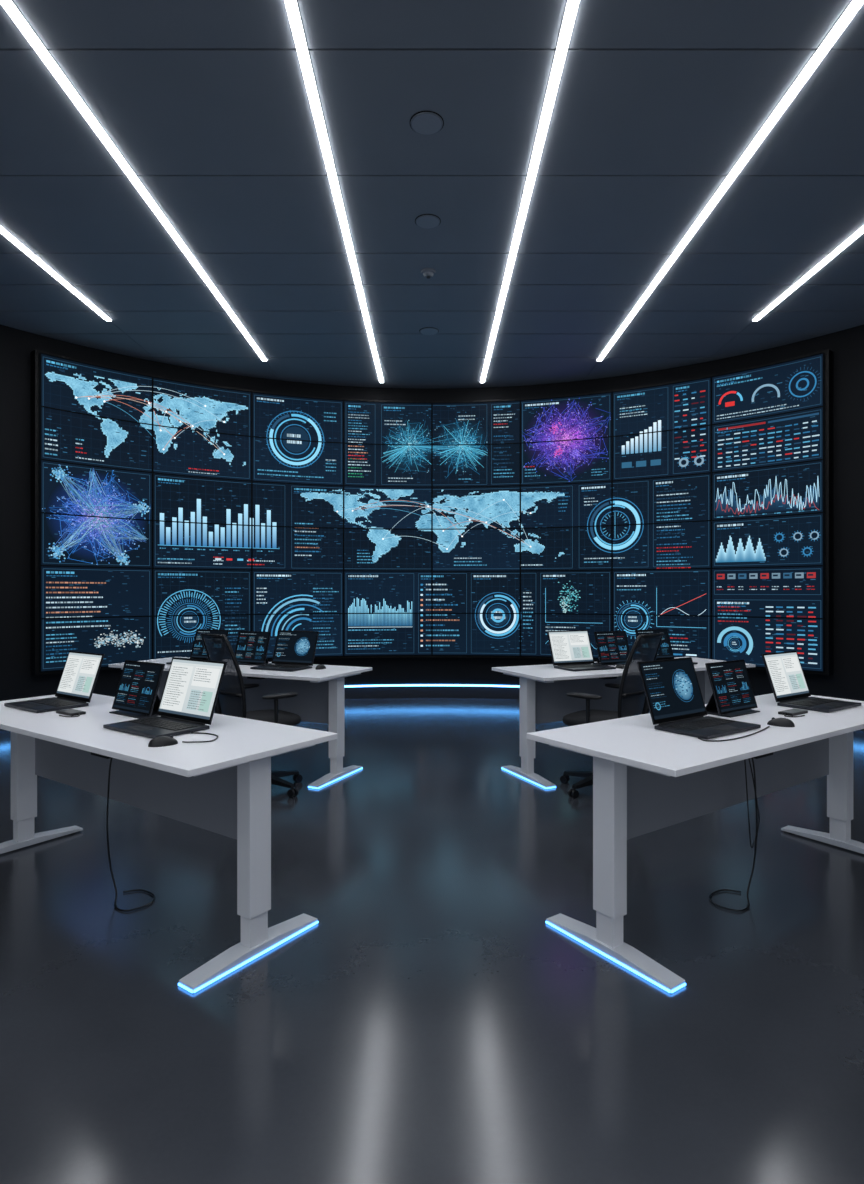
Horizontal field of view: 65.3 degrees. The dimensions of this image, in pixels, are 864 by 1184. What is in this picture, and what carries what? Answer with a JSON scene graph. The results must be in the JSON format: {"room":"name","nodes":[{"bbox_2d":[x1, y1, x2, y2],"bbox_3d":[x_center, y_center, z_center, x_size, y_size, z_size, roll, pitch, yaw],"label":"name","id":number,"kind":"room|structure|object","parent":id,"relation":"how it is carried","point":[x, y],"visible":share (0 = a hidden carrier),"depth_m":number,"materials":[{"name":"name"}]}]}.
{"room":"control room","nodes":[
{"label":"control room","id":0,"kind":"room"},
{"bbox_2d":[0,698,863,1183],"bbox_3d":[0.000,1.450,3.350,11.400,0.100,12.200,0,0,0],"label":"floor","id":1,"kind":"structure","parent":0,"point":[432,1025],"depth_m":2.38,"materials":[{"name":"concrete"}]},
{"bbox_2d":[0,694,337,992],"bbox_3d":[-1.470,1.000,3.168,2.100,0.800,0.730,0,0,35],"label":"desk","id":2,"kind":"object","parent":1,"relation":"on","point":[222,786],"visible":0.87,"depth_m":2.81,"materials":[{"name":"white laminate"}]},
{"bbox_2d":[4,651,104,712],"bbox_3d":[-1.996,0.466,3.568,0.360,0.268,0.342,0,0,35],"label":"laptop","id":3,"kind":"object","parent":2,"relation":"on","point":[80,673],"visible":1,"depth_m":3.62,"materials":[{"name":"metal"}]},
{"bbox_2d":[56,709,85,716],"bbox_3d":[-1.773,0.593,3.296,0.198,0.014,0.108,0,0,35],"label":"hub","id":4,"kind":"object","parent":2,"relation":"on","point":[70,712],"visible":1,"depth_m":3.30,"materials":[{"name":"black plastic"}]},
{"bbox_2d":[106,758,154,911],"bbox_3d":[-1.363,1.034,3.063,0.237,0.731,0.175,0,0,42],"label":"power cable","id":5,"kind":"object","parent":2,"relation":"attached to","point":[149,892],"visible":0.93,"depth_m":3.06,"materials":[{"name":"black rubber"}]},
{"bbox_2d":[109,660,164,718],"bbox_3d":[-1.441,0.473,3.331,0.330,0.252,0.170,0,0,35],"label":"monitor","id":6,"kind":"object","parent":2,"relation":"on","point":[136,696],"visible":0.98,"depth_m":3.31,"materials":[{"name":"glass"}]},
{"bbox_2d":[148,735,177,746],"bbox_3d":[-1.055,0.583,2.645,0.112,0.034,0.064,0,0,-35],"label":"computer mouse","id":7,"kind":"object","parent":2,"relation":"on","point":[160,741],"visible":1,"depth_m":2.62,"materials":[{"name":"black plastic"}]},
{"bbox_2d":[103,657,226,737],"bbox_3d":[-1.181,0.457,2.989,0.400,0.287,0.348,0,0,35],"label":"laptop","id":8,"kind":"object","parent":2,"relation":"on","point":[191,690],"visible":1,"depth_m":3.04,"materials":[{"name":"metal"}]},
{"bbox_2d":[182,732,217,742],"bbox_3d":[-0.943,0.596,2.771,0.129,0.005,0.190,0,0,-9],"label":"cable","id":9,"kind":"object","parent":2,"relation":"on","point":[191,732],"visible":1,"depth_m":2.70,"materials":[{"name":"black rubber"}]},
{"bbox_2d":[108,657,371,788],"bbox_3d":[-1.580,1.000,5.480,2.100,0.800,0.730,0,0,25],"label":"desk","id":10,"kind":"object","parent":1,"relation":"on","point":[320,697],"visible":0.58,"depth_m":5.20,"materials":[{"name":"white laminate"}]},
{"bbox_2d":[166,629,228,664],"bbox_3d":[-1.962,0.461,5.655,0.360,0.278,0.345,0,0,25],"label":"laptop","id":11,"kind":"object","parent":10,"relation":"on","point":[198,651],"visible":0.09,"depth_m":5.80,"materials":[{"name":"metal"}]},
{"bbox_2d":[235,631,271,665],"bbox_3d":[-1.489,0.463,5.603,0.330,0.271,0.170,0,0,25],"label":"monitor","id":12,"kind":"object","parent":10,"relation":"on","point":[251,646],"visible":0.95,"depth_m":5.58,"materials":[{"name":"glass"}]},
{"bbox_2d":[250,630,318,671],"bbox_3d":[-1.155,0.457,5.303,0.400,0.287,0.348,0,0,25],"label":"laptop","id":13,"kind":"object","parent":10,"relation":"on","point":[293,650],"visible":1,"depth_m":5.39,"materials":[{"name":"metal"}]},
{"bbox_2d":[316,664,325,669],"bbox_3d":[-0.867,0.583,5.258,0.064,0.034,0.112,0,0,25],"label":"computer mouse","id":14,"kind":"object","parent":10,"relation":"on","point":[318,667],"visible":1,"depth_m":5.22,"materials":[{"name":"black plastic"}]},
{"bbox_2d":[200,632,302,797],"bbox_3d":[-1.243,0.838,4.741,0.737,1.124,0.670,0,0,-40],"label":"office chair","id":15,"kind":"object","parent":1,"relation":"on","point":[231,701],"visible":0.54,"depth_m":4.53,"materials":[{"name":"black fabric"}]},
{"bbox_2d":[560,632,663,798],"bbox_3d":[1.243,0.838,4.741,0.737,1.124,0.670,0,0,40],"label":"office chair","id":16,"kind":"object","parent":1,"relation":"on","point":[632,701],"visible":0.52,"depth_m":4.53,"materials":[{"name":"black fabric"}]},
{"bbox_2d":[492,657,755,788],"bbox_3d":[1.580,1.000,5.480,2.100,0.800,0.730,0,0,-25],"label":"desk","id":17,"kind":"object","parent":1,"relation":"on","point":[543,688],"visible":0.57,"depth_m":5.21,"materials":[{"name":"white laminate"}]},
{"bbox_2d":[547,630,615,670],"bbox_3d":[1.173,0.457,5.311,0.400,0.287,0.348,0,0,-25],"label":"laptop","id":18,"kind":"object","parent":17,"relation":"on","point":[571,650],"visible":1,"depth_m":5.40,"materials":[{"name":"metal"}]},
{"bbox_2d":[594,631,629,665],"bbox_3d":[1.498,0.463,5.607,0.330,0.271,0.170,0,0,-25],"label":"monitor","id":19,"kind":"object","parent":17,"relation":"on","point":[612,646],"visible":0.96,"depth_m":5.59,"materials":[{"name":"glass"}]},
{"bbox_2d":[615,664,624,668],"bbox_3d":[1.486,0.583,5.304,0.064,0.034,0.112,0,0,-25],"label":"computer mouse","id":20,"kind":"object","parent":17,"relation":"on","point":[619,666],"visible":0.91,"depth_m":5.28,"materials":[{"name":"black plastic"}]},
{"bbox_2d":[635,629,697,664],"bbox_3d":[1.962,0.461,5.655,0.360,0.278,0.345,0,0,-25],"label":"laptop","id":21,"kind":"object","parent":17,"relation":"on","point":[665,651],"visible":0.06,"depth_m":5.80,"materials":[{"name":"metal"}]},
{"bbox_2d":[526,693,863,992],"bbox_3d":[1.470,1.000,3.168,2.100,0.800,0.730,0,0,-35],"label":"desk","id":22,"kind":"object","parent":1,"relation":"on","point":[647,779],"visible":0.88,"depth_m":2.82,"materials":[{"name":"white laminate"}]},
{"bbox_2d":[637,657,760,738],"bbox_3d":[1.181,0.457,2.989,0.400,0.287,0.348,0,0,-35],"label":"laptop","id":23,"kind":"object","parent":22,"relation":"on","point":[672,690],"visible":1,"depth_m":3.04,"materials":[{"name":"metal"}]},
{"bbox_2d":[705,659,759,717],"bbox_3d":[1.482,0.473,3.360,0.330,0.252,0.170,0,0,-35],"label":"monitor","id":24,"kind":"object","parent":22,"relation":"on","point":[733,695],"visible":0.98,"depth_m":3.33,"materials":[{"name":"metal"}]},
{"bbox_2d":[698,726,769,741],"bbox_3d":[1.306,0.596,2.830,0.494,0.006,0.091,0,0,-30],"label":"cable","id":25,"kind":"object","parent":22,"relation":"on","point":[767,726],"visible":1,"depth_m":2.74,"materials":[{"name":"black rubber"}]},
{"bbox_2d":[709,758,759,911],"bbox_3d":[1.364,1.034,3.062,0.179,0.731,0.238,0,0,45],"label":"power cable","id":26,"kind":"object","parent":22,"relation":"attached to","point":[754,777],"visible":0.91,"depth_m":3.04,"materials":[{"name":"black rubber"}]},
{"bbox_2d":[767,717,794,726],"bbox_3d":[1.567,0.583,3.029,0.112,0.034,0.064,0,0,35],"label":"computer mouse","id":27,"kind":"object","parent":22,"relation":"on","point":[781,722],"visible":1,"depth_m":3.01,"materials":[{"name":"black plastic"}]},
{"bbox_2d":[778,709,807,716],"bbox_3d":[1.772,0.593,3.296,0.198,0.014,0.108,0,0,-35],"label":"hub","id":28,"kind":"object","parent":22,"relation":"on","point":[791,712],"visible":1,"depth_m":3.30,"materials":[{"name":"black plastic"}]},
{"bbox_2d":[761,651,860,712],"bbox_3d":[2.012,0.466,3.579,0.360,0.268,0.342,0,0,-35],"label":"laptop","id":29,"kind":"object","parent":22,"relation":"on","point":[784,670],"visible":1,"depth_m":3.63,"materials":[{"name":"metal"}]},
{"bbox_2d":[0,0,863,388],"bbox_3d":[0.000,-2.735,3.350,11.000,0.110,11.900,0,0,0],"label":"ceiling","id":30,"kind":"structure","parent":0,"point":[206,102],"depth_m":4.39,"materials":[{"name":"paint"}]},
{"bbox_2d":[0,225,111,320],"bbox_3d":[-3.180,-2.675,2.120,0.058,0.011,9.040,0,0,0],"label":"recessed light","id":31,"kind":"object","parent":30,"relation":"in","point":[3,231],"visible":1,"depth_m":5.61,"materials":[{"name":"white plastic"}]},
{"bbox_2d":[0,0,266,360],"bbox_3d":[-1.930,-2.675,2.695,0.058,0.011,10.190,0,0,0],"label":"recessed light","id":32,"kind":"object","parent":30,"relation":"in","point":[10,7],"visible":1,"depth_m":4.00,"materials":[{"name":"white plastic"}]},
{"bbox_2d":[284,0,383,382],"bbox_3d":[-0.640,-2.675,3.100,0.058,0.011,11.000,0,0,0],"label":"recessed light","id":33,"kind":"object","parent":30,"relation":"in","point":[292,7],"visible":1,"depth_m":4.06,"materials":[{"name":"white plastic"}]},
{"bbox_2d":[410,111,443,134],"bbox_3d":[-0.030,-2.675,3.850,0.196,0.011,0.196,0,0,0],"label":"ceiling speaker","id":34,"kind":"object","parent":30,"relation":"attached to","point":[422,122],"depth_m":3.83},
{"bbox_2d":[415,214,440,228],"bbox_3d":[-0.030,-2.675,4.870,0.188,0.011,0.188,0,0,0],"label":"ceiling speaker","id":35,"kind":"object","parent":30,"relation":"attached to","point":[426,221],"depth_m":4.86},
{"bbox_2d":[421,268,435,278],"bbox_3d":[-0.030,-2.654,5.640,0.124,0.052,0.124,0,0,0],"label":"smoke detector","id":36,"kind":"object","parent":30,"relation":"attached to","point":[428,273],"visible":1,"depth_m":5.61,"materials":[{"name":"black plastic"}]},
{"bbox_2d":[419,327,438,334],"bbox_3d":[-0.030,-2.675,6.920,0.200,0.011,0.200,0,0,0],"label":"ceiling speaker","id":37,"kind":"object","parent":30,"relation":"attached to","point":[427,330],"depth_m":6.91},
{"bbox_2d":[480,0,579,382],"bbox_3d":[0.640,-2.675,3.100,0.058,0.011,11.000,0,0,0],"label":"recessed light","id":38,"kind":"object","parent":30,"relation":"in","point":[571,7],"visible":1,"depth_m":4.06,"materials":[{"name":"white plastic"}]},
{"bbox_2d":[597,0,863,360],"bbox_3d":[1.930,-2.675,2.695,0.058,0.011,10.190,0,0,0],"label":"recessed light","id":39,"kind":"object","parent":30,"relation":"in","point":[853,7],"visible":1,"depth_m":4.00,"materials":[{"name":"white plastic"}]},
{"bbox_2d":[752,225,863,320],"bbox_3d":[3.180,-2.675,2.120,0.058,0.011,9.040,0,0,0],"label":"recessed light","id":40,"kind":"object","parent":30,"relation":"in","point":[859,231],"visible":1,"depth_m":5.61,"materials":[{"name":"white plastic"}]},
{"bbox_2d":[0,324,863,700],"bbox_3d":[0.000,-0.740,6.807,10.994,3.880,4.487,0,0,0],"label":"wall","id":41,"kind":"structure","parent":0,"point":[17,681],"depth_m":6.94,"materials":[{"name":"paint"}]},
{"bbox_2d":[31,349,832,674],"bbox_3d":[0.000,-0.815,7.881,8.295,3.330,1.996,0,0,0],"label":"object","id":42,"kind":"object","parent":41,"relation":"attached to","point":[35,353],"visible":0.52,"depth_m":6.91,"materials":[{"name":"black"}]},
{"bbox_2d":[39,352,824,672],"bbox_3d":[0.000,-0.815,7.824,8.044,3.284,1.851,0,0,0],"label":"video wall","id":43,"kind":"structure","parent":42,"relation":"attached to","point":[694,510],"depth_m":8.08,"materials":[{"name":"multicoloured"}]},
{"bbox_2d":[0,683,863,730],"bbox_3d":[0.000,1.301,6.809,10.994,0.198,4.483,0,0,0],"label":"baseboard","id":44,"kind":"structure","parent":41,"relation":"attached to","point":[384,691],"depth_m":8.87,"materials":[{"name":"black metal"}]},
{"bbox_2d":[344,684,519,686],"bbox_3d":[0.000,1.228,6.729,10.697,0.018,4.339,0,0,0],"label":"strip light","id":45,"kind":"object","parent":41,"relation":"attached to","point":[401,684],"visible":0.23,"depth_m":8.83,"materials":[{"name":"blue"}]}
]}

